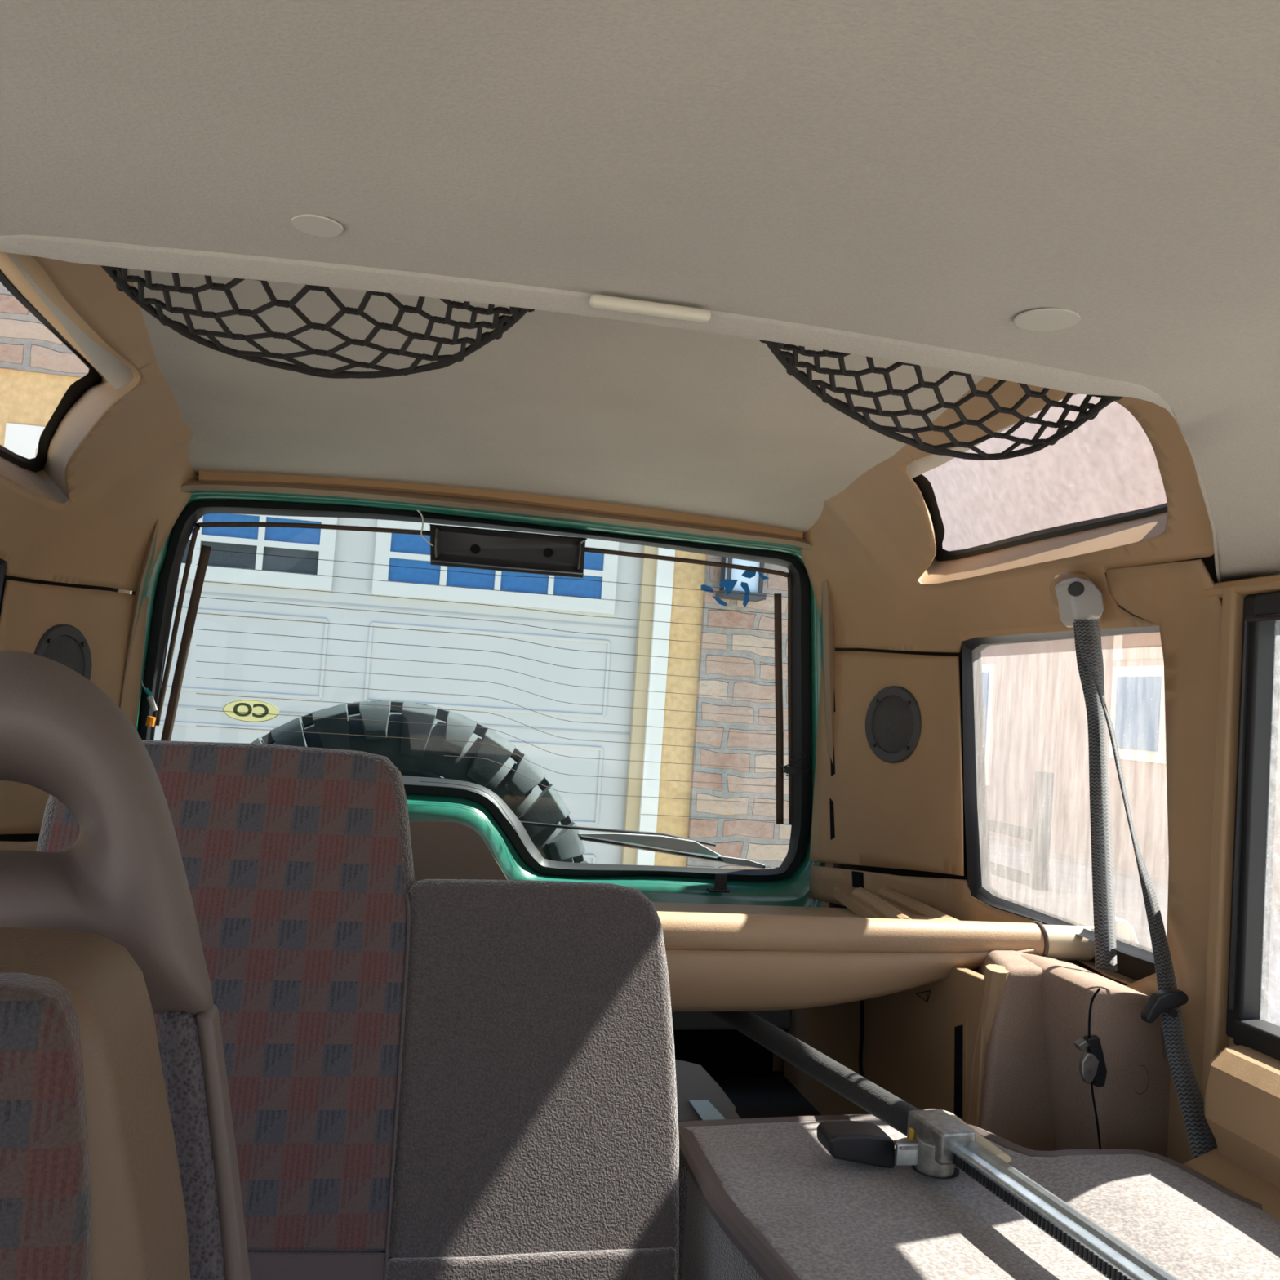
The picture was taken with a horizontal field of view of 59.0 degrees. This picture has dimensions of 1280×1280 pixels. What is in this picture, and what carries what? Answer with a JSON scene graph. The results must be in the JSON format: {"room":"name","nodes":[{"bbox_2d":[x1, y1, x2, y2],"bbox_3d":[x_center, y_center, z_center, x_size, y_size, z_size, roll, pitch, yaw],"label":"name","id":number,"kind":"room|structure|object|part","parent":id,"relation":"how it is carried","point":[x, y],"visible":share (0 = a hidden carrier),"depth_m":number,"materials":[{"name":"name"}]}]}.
{"room":"vehicle interior","nodes":[
{"label":"vehicle interior","id":0,"kind":"room"},
{"bbox_2d":[0,252,198,851],"bbox_3d":[-0.749,0.269,1.217,0.411,1.687,2.142,5,-3,-11],"label":"wall","id":1,"kind":"structure","parent":0,"point":[76,531],"depth_m":1.88,"materials":[{"name":"beige plastic"}]},
{"bbox_2d":[0,557,6,600],"bbox_3d":[-0.964,0.090,1.472,0.025,0.463,0.617,5,-3,-11],"label":"window","id":2,"kind":"structure","parent":1,"relation":"in","point":[2,562],"depth_m":1.78,"materials":[{"name":"black rubber"}]},
{"bbox_3d":[-1.009,0.365,1.779,0.076,0.116,0.745,4,-3,-1],"label":"corner trim","id":3,"kind":"part","parent":1,"relation":"part of","materials":[{"name":"beige plastic"}]},
{"bbox_2d":[0,269,101,472],"bbox_3d":[-0.906,-0.385,1.583,0.097,0.190,0.767,5,-3,-11],"label":"window","id":4,"kind":"structure","parent":1,"relation":"in","point":[80,386],"depth_m":1.89,"materials":[{"name":"black rubber"}]},
{"bbox_2d":[34,624,92,679],"bbox_3d":[-1.003,0.050,1.969,0.014,0.155,0.155,3,-3,10],"label":"loudspeaker","id":5,"kind":"object","parent":1,"relation":"attached to","point":[71,649],"visible":0.45,"depth_m":1.97,"materials":[{"name":"grey plastic"}]},
{"bbox_2d":[42,635,84,675],"bbox_3d":[-1.001,0.050,1.969,0.009,0.115,0.115,3,-3,10],"label":"grille","id":6,"kind":"object","parent":5,"relation":"attached to","point":[68,651],"depth_m":1.97,"materials":[{"name":"grey plastic"}]},
{"bbox_3d":[-1.002,0.128,1.944,0.042,0.453,0.448,4,-3,6],"label":"speaker panel","id":7,"kind":"part","parent":1,"relation":"part of","materials":[{"name":"beige plastic"}]},
{"bbox_3d":[-0.758,-0.296,1.578,0.373,0.396,1.267,5,-3,-11],"label":"trim","id":8,"kind":"part","parent":1,"relation":"part of","materials":[{"name":"beige plastic"}]},
{"bbox_2d":[0,0,1279,582],"bbox_3d":[0.048,-0.338,0.814,1.643,0.447,3.450,5,-3,-11],"label":"ceiling","id":9,"kind":"structure","parent":0,"point":[1078,197],"depth_m":0.76,"materials":[{"name":"fabric"}]},
{"bbox_2d":[100,265,534,378],"bbox_3d":[-0.297,-0.297,1.084,0.379,0.022,0.325,5,-3,-11],"label":"net","id":10,"kind":"object","parent":9,"relation":"hanging from","point":[119,275],"visible":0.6,"depth_m":1.05,"materials":[{"name":"black fabric"}]},
{"bbox_3d":[-0.298,-0.298,1.086,0.370,0.015,0.321,5,-3,-11],"label":"binding cord","id":11,"kind":"part","parent":10,"relation":"part of","materials":[{"name":"black fabric"}]},
{"bbox_2d":[120,470,844,1078],"bbox_3d":[-0.287,0.376,2.252,1.521,1.409,0.172,5,-3,-11],"label":"door","id":12,"kind":"structure","parent":9,"relation":"attached to","point":[452,837],"depth_m":2.28,"materials":[{"name":"green metal"}]},
{"bbox_2d":[141,681,157,726],"bbox_3d":[-0.950,0.103,2.190,0.038,0.129,0.016,5,-3,-11],"label":"connector","id":13,"kind":"object","parent":12,"relation":"attached to","point":[150,722],"visible":1,"depth_m":2.18,"materials":[{"name":"grey plastic"}]},
{"bbox_2d":[250,699,588,863],"bbox_3d":[-0.585,0.612,2.559,0.949,0.949,0.390,5,-3,-11],"label":"spare tire","id":14,"kind":"object","parent":12,"relation":"attached to","point":[531,801],"visible":0.24,"depth_m":2.50,"materials":[{"name":"rubber"}]},
{"bbox_2d":[138,500,811,880],"bbox_3d":[-0.294,0.116,2.351,1.396,0.732,0.040,5,-3,-11],"label":"window","id":15,"kind":"structure","parent":12,"relation":"attached to","point":[798,588],"depth_m":2.35,"materials":[{"name":"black glass"}]},
{"bbox_2d":[222,699,279,722],"bbox_3d":[-0.776,0.141,2.257,0.108,0.045,0.003,5,-3,-11],"label":"sticker","id":16,"kind":"object","parent":15,"relation":"attached to","point":[260,707],"visible":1,"depth_m":2.26,"materials":[{"name":"beige paper"}]},
{"bbox_2d":[520,821,765,868],"bbox_3d":[-0.001,0.441,2.436,0.561,0.078,0.033,5,-3,-11],"label":"rear wiper","id":17,"kind":"object","parent":15,"relation":"attached to","point":[660,842],"visible":0.99,"depth_m":2.44,"materials":[{"name":"black plastic"}]},
{"bbox_3d":[-0.055,0.417,2.438,0.452,0.038,0.010,4,-3,-11],"label":"rod","id":18,"kind":"part","parent":17,"relation":"part of","materials":[{"name":"black plastic"}]},
{"bbox_3d":[0.022,0.443,2.445,0.320,0.045,0.012,5,-3,-11],"label":"arm","id":19,"kind":"part","parent":17,"relation":"part of","materials":[{"name":"grey plastic"}]},
{"bbox_3d":[0.073,0.457,2.438,0.412,0.056,0.009,5,-3,-11],"label":"blade","id":20,"kind":"part","parent":17,"relation":"part of","materials":[{"name":"black plastic"}]},
{"bbox_2d":[701,565,769,607],"bbox_3d":[0.208,-0.118,2.467,0.154,0.093,0.001,5,-3,-11],"label":"residue","id":21,"kind":"object","parent":15,"relation":"attached to","point":[729,584],"visible":1,"depth_m":2.47,"materials":[{"name":"blue"}]},
{"bbox_3d":[-0.289,0.169,2.311,1.429,0.854,0.070,5,-3,-11],"label":"painted frame","id":22,"kind":"part","parent":12,"relation":"part of","materials":[{"name":"green paint"}]},
{"bbox_3d":[-0.245,-0.289,2.289,1.229,0.073,0.040,5,-3,-11],"label":"header rail","id":23,"kind":"part","parent":12,"relation":"part of","materials":[{"name":"beige plastic"}]},
{"bbox_2d":[417,510,586,577],"bbox_3d":[-0.294,-0.201,2.329,0.378,0.112,0.045,5,-3,-11],"label":"brake light housing","id":24,"kind":"object","parent":12,"relation":"attached to","point":[453,546],"depth_m":2.32,"materials":[{"name":"black plastic"}]},
{"bbox_3d":[-0.447,-0.231,2.297,0.062,0.077,0.003,5,-3,-11],"label":"wire","id":25,"kind":"part","parent":24,"relation":"part of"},
{"bbox_2d":[780,751,809,777],"bbox_3d":[0.336,0.270,2.447,0.068,0.056,0.012,5,-3,-11],"label":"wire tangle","id":26,"kind":"object","parent":12,"relation":"attached to","point":[787,769],"visible":1,"depth_m":2.44,"materials":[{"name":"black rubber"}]},
{"bbox_2d":[589,293,711,322],"bbox_3d":[0.009,-0.277,0.946,0.103,0.010,0.012,5,-3,-11],"label":"recessed light","id":27,"kind":"object","parent":9,"relation":"in","point":[596,300],"visible":1,"depth_m":0.94,"materials":[{"name":"beige plastic"}]},
{"bbox_2d":[759,339,1123,460],"bbox_3d":[0.284,-0.235,1.122,0.419,0.062,0.178,5,-3,-11],"label":"net","id":28,"kind":"object","parent":9,"relation":"hanging from","point":[789,361],"visible":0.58,"depth_m":1.11,"materials":[{"name":"black fabric"}]},
{"bbox_3d":[0.283,-0.235,1.121,0.407,0.058,0.173,5,-3,-11],"label":"binding cord","id":29,"kind":"part","parent":28,"relation":"part of","materials":[{"name":"black fabric"}]},
{"bbox_2d":[712,1071,821,1118],"bbox_3d":[-0.241,0.830,1.824,1.250,0.020,0.830,5,-3,-11],"label":"floor","id":30,"kind":"structure","parent":0,"point":[775,1096],"depth_m":2.15,"materials":[{"name":"brown carpet"}]},
{"bbox_2d":[783,376,1279,1164],"bbox_3d":[0.580,0.374,1.486,0.547,1.687,2.138,4,-3,-10],"label":"wall","id":31,"kind":"structure","parent":0,"point":[903,615],"depth_m":1.93,"materials":[{"name":"beige plastic"}]},
{"bbox_2d":[851,871,863,888],"bbox_3d":[0.447,0.492,2.321,0.004,0.034,0.033,6,-4,-37],"label":"socket","id":32,"kind":"object","parent":31,"relation":"attached to","point":[857,877],"depth_m":2.32,"materials":[{"name":"black plastic"}]},
{"bbox_3d":[0.389,0.694,1.922,0.020,0.428,0.780,5,-3,-11],"label":"cargo panel","id":33,"kind":"part","parent":31,"relation":"part of","materials":[{"name":"beige plastic"}]},
{"bbox_3d":[0.502,0.247,2.245,0.042,0.453,0.448,6,-3,-28],"label":"speaker panel","id":34,"kind":"part","parent":31,"relation":"part of","materials":[{"name":"beige plastic"}]},
{"bbox_2d":[865,685,921,763],"bbox_3d":[0.505,0.169,2.271,0.014,0.155,0.155,6,-3,-32],"label":"loudspeaker","id":35,"kind":"object","parent":31,"relation":"attached to","point":[888,706],"visible":1,"depth_m":2.26,"materials":[{"name":"grey plastic"}]},
{"bbox_2d":[872,695,913,753],"bbox_3d":[0.503,0.169,2.270,0.009,0.115,0.115,6,-3,-32],"label":"grille","id":36,"kind":"object","parent":35,"relation":"attached to","point":[895,711],"depth_m":2.26,"materials":[{"name":"grey plastic"}]},
{"bbox_2d":[653,902,1138,1011],"bbox_3d":[-0.062,0.447,1.859,1.516,0.158,0.702,5,-3,-11],"label":"cover","id":37,"kind":"object","parent":31,"relation":"attached to","point":[720,957],"visible":0.61,"depth_m":1.61,"materials":[{"name":"plastic"}]},
{"bbox_3d":[0.536,0.487,2.088,0.076,0.116,0.745,5,-3,-21],"label":"corner trim","id":38,"kind":"part","parent":31,"relation":"part of","materials":[{"name":"beige plastic"}]},
{"bbox_2d":[833,887,1069,962],"bbox_3d":[0.489,0.509,2.031,0.230,0.020,0.620,5,-3,-11],"label":"shelf","id":39,"kind":"object","parent":31,"relation":"attached to","point":[863,905],"depth_m":2.13,"materials":[{"name":"beige plastic"}]},
{"bbox_3d":[0.448,0.640,1.594,0.002,0.220,0.072,5,-3,-11],"label":"slot frame","id":40,"kind":"part","parent":31,"relation":"part of","materials":[{"name":"brown plastic"}]},
{"bbox_3d":[0.484,-0.198,1.827,0.373,0.396,1.267,5,-3,-11],"label":"trim","id":41,"kind":"part","parent":31,"relation":"part of","materials":[{"name":"beige plastic"}]},
{"bbox_2d":[911,474,1167,560],"bbox_3d":[0.630,-0.263,1.891,0.097,0.190,0.767,5,-3,-11],"label":"window","id":42,"kind":"structure","parent":31,"relation":"in","point":[922,482],"depth_m":1.98,"materials":[{"name":"black rubber"}]},
{"bbox_2d":[961,625,1159,963],"bbox_3d":[0.655,0.218,1.791,0.025,0.463,0.629,5,-3,-11],"label":"window","id":43,"kind":"structure","parent":31,"relation":"in","point":[977,891],"depth_m":2.02,"materials":[{"name":"black rubber"}]},
{"bbox_2d":[971,950,1170,1157],"bbox_3d":[0.651,0.608,1.603,0.406,0.305,0.315,5,-3,-11],"label":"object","id":44,"kind":"structure","parent":31,"relation":"attached to","point":[1035,1095],"depth_m":1.50,"materials":[{"name":"brown plastic"}]},
{"bbox_3d":[0.563,0.606,1.644,0.249,0.301,0.200,5,-3,-11],"label":"arch panel","id":45,"kind":"part","parent":44,"relation":"part of","materials":[{"name":"brown plastic"}]},
{"bbox_3d":[0.715,0.487,1.690,0.132,0.004,0.272,3,-3,24],"label":"plate","id":46,"kind":"part","parent":44,"relation":"part of","materials":[{"name":"brown plastic"}]},
{"bbox_2d":[1073,1035,1106,1087],"bbox_3d":[0.565,0.531,1.423,0.061,0.064,0.024,7,-4,-43],"label":"buckle","id":47,"kind":"object","parent":31,"relation":"attached to","point":[1092,1067],"visible":1,"depth_m":1.42,"materials":[{"name":"black plastic"}]},
{"bbox_3d":[0.561,0.535,1.415,0.024,0.037,0.008,5,-3,-11],"label":"latch plate","id":48,"kind":"part","parent":47,"relation":"part of","materials":[{"name":"metal"}]},
{"bbox_2d":[1048,572,1216,1159],"bbox_3d":[0.663,0.275,1.477,0.114,0.769,0.410,5,-3,-11],"label":"belt","id":49,"kind":"object","parent":31,"relation":"hanging from","point":[1079,604],"visible":0.89,"depth_m":1.60,"materials":[{"name":"grey fabric"}]},
{"bbox_3d":[0.655,0.502,1.410,0.022,0.040,0.002,5,-3,-21],"label":"tongue plate","id":50,"kind":"part","parent":49,"relation":"part of","materials":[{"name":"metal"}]},
{"bbox_3d":[0.663,0.484,1.490,0.044,1.179,0.310,5,-3,-11],"label":"pillar trim","id":51,"kind":"part","parent":31,"relation":"part of","materials":[{"name":"beige plastic"}]},
{"bbox_2d":[1182,573,1279,1220],"bbox_3d":[0.761,0.475,0.880,0.155,1.148,1.069,5,-3,-11],"label":"door","id":52,"kind":"structure","parent":31,"relation":"in","point":[1241,1082],"depth_m":1.35,"materials":[{"name":"beige plastic"}]},
{"bbox_3d":[0.839,0.189,0.904,0.001,0.490,0.930,5,-3,-11],"label":"glass pane","id":53,"kind":"part","parent":52,"relation":"part of","materials":[{"name":"glass"}]},
{"bbox_3d":[-0.102,1.064,1.012,1.760,0.030,2.700,5,-3,-11],"label":"floor","id":54,"kind":"structure","parent":0,"visible":0},
{"bbox_2d":[0,650,250,1279],"bbox_3d":[-0.378,0.496,0.415,0.500,1.002,0.380,5,-3,-11],"label":"seat","id":55,"kind":"object","parent":54,"relation":"on","point":[110,1169],"visible":1,"depth_m":0.53,"materials":[{"name":"grey fabric"}]},
{"bbox_3d":[-0.209,0.329,0.576,0.054,0.281,0.025,5,-3,-11],"label":"trim","id":56,"kind":"part","parent":55,"relation":"part of","materials":[{"name":"grey plastic"}]},
{"bbox_2d":[35,740,679,1279],"bbox_3d":[-0.301,0.577,1.053,0.732,0.918,0.704,5,-3,-11],"label":"seat","id":57,"kind":"object","parent":54,"relation":"on","point":[428,1079],"visible":0.78,"depth_m":1.20,"materials":[{"name":"fabric"}]},
{"bbox_3d":[-0.456,0.472,1.194,0.406,0.717,0.375,5,-3,-11],"label":"backrest","id":58,"kind":"part","parent":57,"relation":"part of","materials":[{"name":"fabric"}]},
{"bbox_3d":[-0.120,0.575,1.227,0.309,0.602,0.339,5,-3,-11],"label":"backrest","id":59,"kind":"part","parent":57,"relation":"part of","materials":[{"name":"grey fabric"}]},
{"bbox_2d":[675,1059,740,1121],"bbox_3d":[0.055,0.824,1.529,0.134,0.503,0.107,5,-3,-11],"label":"flap","id":60,"kind":"object","parent":54,"relation":"on","point":[699,1096],"visible":0.48,"depth_m":1.52,"materials":[{"name":"grey plastic"}]},
{"bbox_2d":[678,1114,1279,1279],"bbox_3d":[0.368,0.812,1.071,0.595,0.501,0.694,5,-3,-11],"label":"seat","id":61,"kind":"object","parent":54,"relation":"on","point":[761,1198],"visible":0.7,"depth_m":1.15,"materials":[{"name":"fabric"}]},
{"bbox_2d":[678,1154,763,1279],"bbox_3d":[0.375,0.688,1.078,0.561,0.170,0.659,5,-3,-11],"label":"cushion","id":62,"kind":"object","parent":61,"relation":"on","point":[708,1251],"depth_m":1.22,"materials":[{"name":"grey fabric"}]},
{"bbox_2d":[709,1011,1179,1279],"bbox_3d":[0.257,0.553,1.299,0.149,0.060,0.919,5,-3,-24],"label":"bar","id":63,"kind":"object","parent":61,"relation":"on","point":[937,1144],"visible":0.98,"depth_m":1.22,"materials":[{"name":"grey metal"}]},
{"bbox_3d":[0.300,0.547,1.227,0.045,0.003,0.020,5,-3,-11],"label":"handle plate","id":64,"kind":"part","parent":63,"relation":"part of","materials":[{"name":"metal"}]},
{"bbox_2d":[924,1108,1011,1163],"bbox_3d":[0.372,0.564,1.291,0.056,0.011,0.143,6,-3,-29],"label":"strap","id":65,"kind":"object","parent":63,"relation":"attached to","point":[980,1140],"visible":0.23,"depth_m":1.25,"materials":[{"name":"beige fabric"}]},
{"bbox_3d":[0.391,0.545,1.064,0.030,0.020,0.379,5,-3,-17],"label":"steel rail","id":66,"kind":"part","parent":63,"relation":"part of","materials":[{"name":"metal"}]},
{"label":"outside","id":67,"kind":"structure","parent":0,"visible":0},
{"bbox_2d":[988,840,1279,1023],"bbox_3d":[-12.050,0.863,2.625,37.600,0.001,70.000,5,-3,-11],"label":"ground","id":68,"kind":"structure","parent":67,"point":[1069,894],"depth_m":10.39,"materials":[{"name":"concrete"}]},
{"bbox_2d":[0,281,791,869],"bbox_3d":[-5.177,-1.429,9.182,11.250,6.220,9.060,5,-3,-11],"label":"house","id":69,"kind":"structure","parent":68,"relation":"on","point":[37,369],"depth_m":5.62,"materials":[{"name":"brick"}]},
{"bbox_2d":[129,513,643,864],"bbox_3d":[-1.429,0.489,5.379,2.826,2.480,0.080,5,-3,-11],"label":"garage door","id":70,"kind":"structure","parent":69,"relation":"attached to","point":[409,550],"depth_m":5.45,"materials":[{"name":"paint"}]},
{"bbox_3d":[-2.198,-0.417,5.238,0.251,0.112,0.010,5,-3,-11],"label":"pane","id":71,"kind":"part","parent":70,"relation":"part of","materials":[{"name":"glass"}]},
{"bbox_3d":[-1.924,-0.395,5.293,0.251,0.112,0.010,5,-3,-11],"label":"pane","id":72,"kind":"part","parent":70,"relation":"part of","materials":[{"name":"grey glass"}]},
{"bbox_3d":[-1.914,-0.535,5.300,0.251,0.112,0.010,5,-3,-11],"label":"pane","id":73,"kind":"part","parent":70,"relation":"part of","materials":[{"name":"blue glass"}]},
{"bbox_3d":[-1.649,-0.373,5.348,0.251,0.112,0.010,5,-3,-11],"label":"pane","id":74,"kind":"part","parent":70,"relation":"part of","materials":[{"name":"grey glass"}]},
{"bbox_3d":[-1.639,-0.513,5.355,0.251,0.112,0.010,5,-3,-11],"label":"pane","id":75,"kind":"part","parent":70,"relation":"part of","materials":[{"name":"blue glass"}]},
{"bbox_3d":[-1.325,0.635,5.382,2.315,1.448,0.014,5,-3,-11],"label":"raised moulding","id":76,"kind":"part","parent":70,"relation":"part of","materials":[{"name":"paint"}]},
{"bbox_3d":[-1.078,-0.469,5.468,0.243,0.112,0.010,5,-3,-11],"label":"pane","id":77,"kind":"part","parent":70,"relation":"part of","materials":[{"name":"blue glass"}]},
{"bbox_3d":[-1.088,-0.329,5.461,0.243,0.112,0.010,5,-3,-11],"label":"pane","id":78,"kind":"part","parent":70,"relation":"part of","materials":[{"name":"blue glass"}]},
{"bbox_3d":[-0.824,-0.308,5.513,0.232,0.112,0.010,5,-3,-11],"label":"pane","id":79,"kind":"part","parent":70,"relation":"part of","materials":[{"name":"blue glass"}]},
{"bbox_3d":[-0.568,-0.288,5.565,0.234,0.112,0.010,5,-3,-11],"label":"pane","id":80,"kind":"part","parent":70,"relation":"part of","materials":[{"name":"blue glass"}]},
{"bbox_3d":[-0.311,-0.268,5.616,0.241,0.112,0.010,5,-3,-11],"label":"pane","id":81,"kind":"part","parent":70,"relation":"part of","materials":[{"name":"blue glass"}]},
{"bbox_3d":[-0.301,-0.408,5.623,0.241,0.112,0.010,5,-3,-11],"label":"pane","id":82,"kind":"part","parent":70,"relation":"part of","materials":[{"name":"blue glass"}]},
{"bbox_2d":[715,556,766,601],"bbox_3d":[0.498,-0.338,5.574,0.212,0.275,0.195,5,-3,-11],"label":"wall lantern","id":83,"kind":"object","parent":69,"relation":"attached to","point":[753,583],"visible":0.42,"depth_m":5.50,"materials":[{"name":"grey paint"}]},
{"bbox_3d":[0.501,-0.339,5.557,0.142,0.215,0.100,5,-3,-11],"label":"lantern glass","id":84,"kind":"part","parent":83,"relation":"part of","materials":[{"name":"white glass"}]},
{"bbox_2d":[987,771,1053,890],"bbox_3d":[3.540,1.876,12.235,0.130,1.120,3.065,5,-3,-11],"label":"fence","id":85,"kind":"object","parent":68,"relation":"on","point":[1040,835],"visible":0.52,"depth_m":10.76,"materials":[{"name":"grey paint"}]},
{"bbox_3d":[3.529,1.942,12.263,0.040,0.110,3.000,5,-3,-11],"label":"rail","id":86,"kind":"part","parent":85,"relation":"part of","materials":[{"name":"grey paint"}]},
{"bbox_3d":[3.500,2.368,12.241,0.040,0.110,3.000,5,-3,-11],"label":"rail","id":87,"kind":"part","parent":85,"relation":"part of","materials":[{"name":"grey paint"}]},
{"bbox_3d":[3.832,1.822,10.797,0.130,1.120,0.130,5,-3,-11],"label":"post","id":88,"kind":"part","parent":85,"relation":"part of","materials":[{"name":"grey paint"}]},
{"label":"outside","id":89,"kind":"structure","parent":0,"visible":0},
{"bbox_2d":[988,834,1279,919],"bbox_3d":[22.167,3.565,9.475,32.400,0.001,70.000,5,-3,-11],"label":"yard","id":90,"kind":"structure","parent":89,"point":[1127,874],"depth_m":13.14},
{"bbox_2d":[921,394,1279,911],"bbox_3d":[7.267,-0.297,14.762,4.060,6.200,15.800,5,-3,-11],"label":"house","id":91,"kind":"structure","parent":90,"relation":"on","point":[1035,717],"depth_m":14.13,"materials":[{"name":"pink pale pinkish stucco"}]},
{"bbox_3d":[4.747,1.202,16.437,0.020,1.461,1.115,5,-3,-11],"label":"pane","id":92,"kind":"part","parent":91,"relation":"part of","materials":[{"name":"white glass"}]},
{"bbox_3d":[5.541,-0.022,13.053,0.060,0.500,0.160,5,-3,-11],"label":"siding trim","id":93,"kind":"part","parent":91,"relation":"part of","materials":[{"name":"white paint"}]},
{"bbox_3d":[5.542,0.815,12.618,0.020,0.814,0.760,5,-3,-11],"label":"pane","id":94,"kind":"part","parent":91,"relation":"part of","materials":[{"name":"grey glass"}]},
{"bbox_3d":[5.686,-0.046,12.389,0.050,0.500,1.200,5,-3,-11],"label":"siding panel","id":95,"kind":"part","parent":91,"relation":"part of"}
]}

